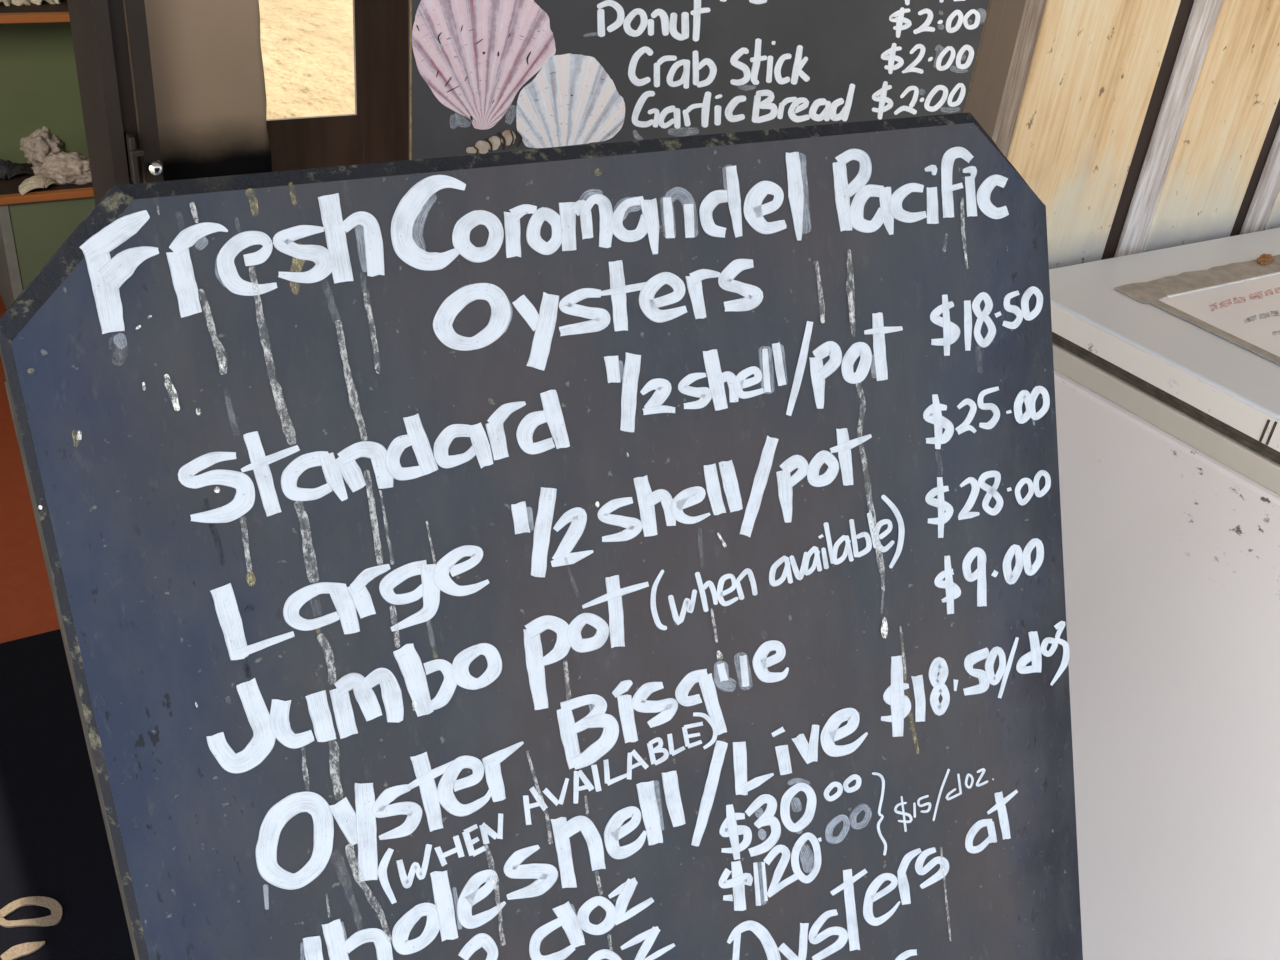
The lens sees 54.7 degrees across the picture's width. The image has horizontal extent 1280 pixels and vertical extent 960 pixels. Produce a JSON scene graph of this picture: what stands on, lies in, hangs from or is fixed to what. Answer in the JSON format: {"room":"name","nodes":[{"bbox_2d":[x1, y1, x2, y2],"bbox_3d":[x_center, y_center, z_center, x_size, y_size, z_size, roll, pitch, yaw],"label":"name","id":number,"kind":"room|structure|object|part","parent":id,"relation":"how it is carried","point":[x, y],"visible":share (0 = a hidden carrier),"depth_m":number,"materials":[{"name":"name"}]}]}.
{"room":"seafood shop entrance","nodes":[
{"label":"seafood shop entrance","id":0,"kind":"room"},
{"bbox_2d":[0,296,59,642],"bbox_3d":[-0.427,-0.213,3.366,5.700,0.118,3.056,-14,37,-30],"label":"floor","id":1,"kind":"structure","parent":0,"point":[27,606],"depth_m":2.51,"materials":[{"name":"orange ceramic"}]},
{"bbox_2d":[0,0,94,308],"bbox_3d":[-1.749,-1.105,2.921,1.000,1.600,0.412,-14,37,-30],"label":"display cabinet","id":2,"kind":"object","parent":1,"relation":"on","point":[39,85],"visible":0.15,"depth_m":3.17,"materials":[{"name":"green paint"}]},
{"bbox_3d":[-1.703,-0.618,3.304,0.024,0.385,0.400,-14,37,-30],"label":"trim","id":3,"kind":"part","parent":2,"relation":"part of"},
{"bbox_2d":[0,159,34,178],"bbox_3d":[-1.638,-0.792,3.159,0.092,0.052,0.164,25,36,28],"label":"shell","id":4,"kind":"object","parent":2,"relation":"on","point":[9,169],"visible":0.98,"depth_m":3.15,"materials":[{"name":"black"}]},
{"bbox_2d":[0,0,59,5],"bbox_3d":[-1.492,-1.200,2.956,0.344,0.169,0.098,-18,39,-34],"label":"shell","id":5,"kind":"object","parent":2,"relation":"on","point":[6,2],"visible":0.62,"depth_m":2.96,"materials":[{"name":"beige"}]},
{"bbox_2d":[0,0,68,12],"bbox_3d":[-1.586,-1.122,2.934,0.665,0.019,0.228,-14,37,-30],"label":"shelf","id":6,"kind":"object","parent":2,"relation":"attached to","point":[45,7],"depth_m":2.94,"materials":[{"name":"brown wood"}]},
{"bbox_2d":[18,175,60,194],"bbox_3d":[-1.521,-0.748,3.115,0.064,0.036,0.112,15,32,13],"label":"shell","id":7,"kind":"object","parent":2,"relation":"on","point":[34,182],"visible":1,"depth_m":3.10,"materials":[{"name":"beige"}]},
{"bbox_2d":[20,126,63,165],"bbox_3d":[-1.576,-0.884,3.264,0.107,0.095,0.107,28,37,31],"label":"shell","id":8,"kind":"object","parent":2,"relation":"in","point":[41,143],"visible":0.8,"depth_m":3.24,"materials":[{"name":"beige"}]},
{"bbox_3d":[-1.805,-1.327,2.904,0.980,1.215,0.160,-14,37,-30],"label":"panel","id":9,"kind":"part","parent":2,"relation":"part of","materials":[{"name":"green paint"}]},
{"bbox_2d":[0,163,92,194],"bbox_3d":[-1.501,-0.789,3.232,0.365,0.019,0.228,-14,37,-30],"label":"shelf","id":10,"kind":"object","parent":2,"relation":"attached to","point":[10,186],"depth_m":3.14,"materials":[{"name":"brown wood"}]},
{"bbox_3d":[-1.550,-0.658,3.396,0.340,0.385,0.395,-14,37,-30],"label":"panel","id":11,"kind":"part","parent":2,"relation":"part of","materials":[{"name":"green paint"}]},
{"bbox_2d":[31,151,91,184],"bbox_3d":[-1.463,-0.809,3.183,0.168,0.073,0.110,-20,40,-36],"label":"shell","id":12,"kind":"object","parent":2,"relation":"on","point":[65,168],"visible":0.74,"depth_m":3.15,"materials":[{"name":"beige"}]},
{"bbox_2d":[0,629,134,959],"bbox_3d":[-1.083,0.547,1.874,1.040,0.013,0.880,-14,37,-30],"label":"sign board","id":13,"kind":"object","parent":1,"relation":"on","point":[60,896],"visible":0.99,"depth_m":1.92,"materials":[{"name":"black wood"}]},
{"bbox_2d":[259,0,354,118],"bbox_3d":[-7.079,-4.959,9.984,28.000,0.170,17.800,-14,37,-30],"label":"ground","id":14,"kind":"structure","parent":0,"point":[307,46],"depth_m":6.17,"materials":[{"name":"sand"}]},
{"bbox_2d":[266,0,408,171],"bbox_3d":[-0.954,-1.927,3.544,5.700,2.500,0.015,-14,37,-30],"label":"door","id":15,"kind":"structure","parent":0,"point":[378,130],"depth_m":4.04,"materials":[{"name":"brown wood"}]},
{"bbox_2d":[992,0,1279,268],"bbox_3d":[1.664,-0.880,2.377,2.873,2.560,0.120,-14,37,-30],"label":"wall","id":16,"kind":"structure","parent":0,"point":[1138,126],"depth_m":1.85,"materials":[{"name":"brown wood"}]},
{"bbox_3d":[1.899,1.058,1.854,7.400,0.140,2.744,-14,37,-30],"label":"floor","id":17,"kind":"structure","parent":0,"visible":0},
{"bbox_2d":[0,112,1082,959],"bbox_3d":[-0.027,0.412,1.097,0.767,1.386,1.006,-14,37,-30],"label":"sandwich board","id":18,"kind":"object","parent":17,"relation":"on","point":[652,549],"visible":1,"depth_m":0.80,"materials":[{"name":"black paint"}]},
{"bbox_3d":[-0.234,0.612,0.806,0.044,1.278,0.565,-14,37,-30],"label":"rail","id":19,"kind":"part","parent":18,"relation":"part of","materials":[{"name":"black wood"}]},
{"bbox_2d":[1049,228,1279,959],"bbox_3d":[1.272,0.181,2.096,1.353,0.974,0.838,-14,37,-30],"label":"chest freezer","id":20,"kind":"object","parent":17,"relation":"on","point":[1168,427],"visible":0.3,"depth_m":1.70,"materials":[{"name":"white metal"}]},
{"bbox_3d":[1.319,-0.215,1.855,1.350,0.041,0.838,-14,37,-30],"label":"lid","id":21,"kind":"part","parent":20,"relation":"part of","materials":[{"name":"white metal"}]},
{"bbox_3d":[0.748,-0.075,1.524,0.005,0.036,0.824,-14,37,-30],"label":"lid","id":22,"kind":"part","parent":20,"relation":"part of","materials":[{"name":"white metal"}]},
{"bbox_2d":[1114,254,1279,364],"bbox_3d":[1.138,-0.219,1.785,0.723,0.003,0.559,-14,37,-30],"label":"notice sheet","id":23,"kind":"object","parent":20,"relation":"on","point":[1238,303],"visible":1,"depth_m":1.79,"materials":[{"name":"white paper"}]},
{"bbox_2d":[1211,287,1279,310],"bbox_3d":[0.947,-0.281,1.852,0.341,0.001,0.024,-15,37,-31],"label":"print","id":24,"kind":"object","parent":23,"relation":"on","point":[1244,298],"depth_m":1.82},
{"bbox_2d":[1245,311,1279,322],"bbox_3d":[0.962,-0.252,1.806,0.284,0.001,0.019,-14,37,-30],"label":"print","id":25,"kind":"object","parent":23,"relation":"on","point":[1250,316],"depth_m":1.76},
{"bbox_2d":[1257,254,1274,264],"bbox_3d":[0.992,-0.352,1.962,0.021,0.010,0.053,28,37,31],"label":"dry leaf","id":26,"kind":"object","parent":23,"relation":"on","point":[1264,259],"visible":1,"depth_m":1.95,"materials":[{"name":"orange plant"}]},
{"bbox_3d":[-0.735,-0.283,0.960,2.827,2.560,0.100,-14,37,-30],"label":"wall","id":27,"kind":"structure","parent":0,"visible":0},
{"bbox_2d":[67,0,145,205],"bbox_3d":[-0.485,-0.216,1.177,0.028,2.150,0.127,-14,37,-30],"label":"door","id":28,"kind":"structure","parent":27,"relation":"in","point":[99,28],"depth_m":1.07,"materials":[{"name":"wood"}]},
{"bbox_2d":[125,0,1025,182],"bbox_3d":[0.046,-0.747,1.180,1.097,1.150,0.088,-14,37,-30],"label":"door frame","id":29,"kind":"structure","parent":27,"relation":"in","point":[1003,19],"depth_m":1.56,"materials":[{"name":"wood"}]},
{"bbox_3d":[-0.435,-0.281,1.103,0.015,0.015,0.036,-14,37,-30],"label":"knob","id":30,"kind":"part","parent":29,"relation":"part of","materials":[{"name":"silver metal"}]},
{"bbox_2d":[144,0,271,180],"bbox_3d":[-0.375,-0.676,0.967,0.122,1.070,0.024,-14,37,-30],"label":"window blind","id":31,"kind":"object","parent":29,"relation":"attached to","point":[206,55],"visible":0.56,"depth_m":1.16,"materials":[{"name":"beige fabric"}]},
{"bbox_2d":[408,0,989,159],"bbox_3d":[0.128,-0.696,1.196,0.749,0.939,0.010,-14,37,-30],"label":"price board","id":32,"kind":"object","parent":29,"relation":"attached to","point":[486,76],"visible":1,"depth_m":1.30,"materials":[{"name":"black wood"}]},
{"bbox_3d":[0.475,-0.858,1.439,0.072,1.150,0.072,-14,37,-30],"label":"frame","id":33,"kind":"part","parent":29,"relation":"part of","materials":[{"name":"brown wood"}]}
]}

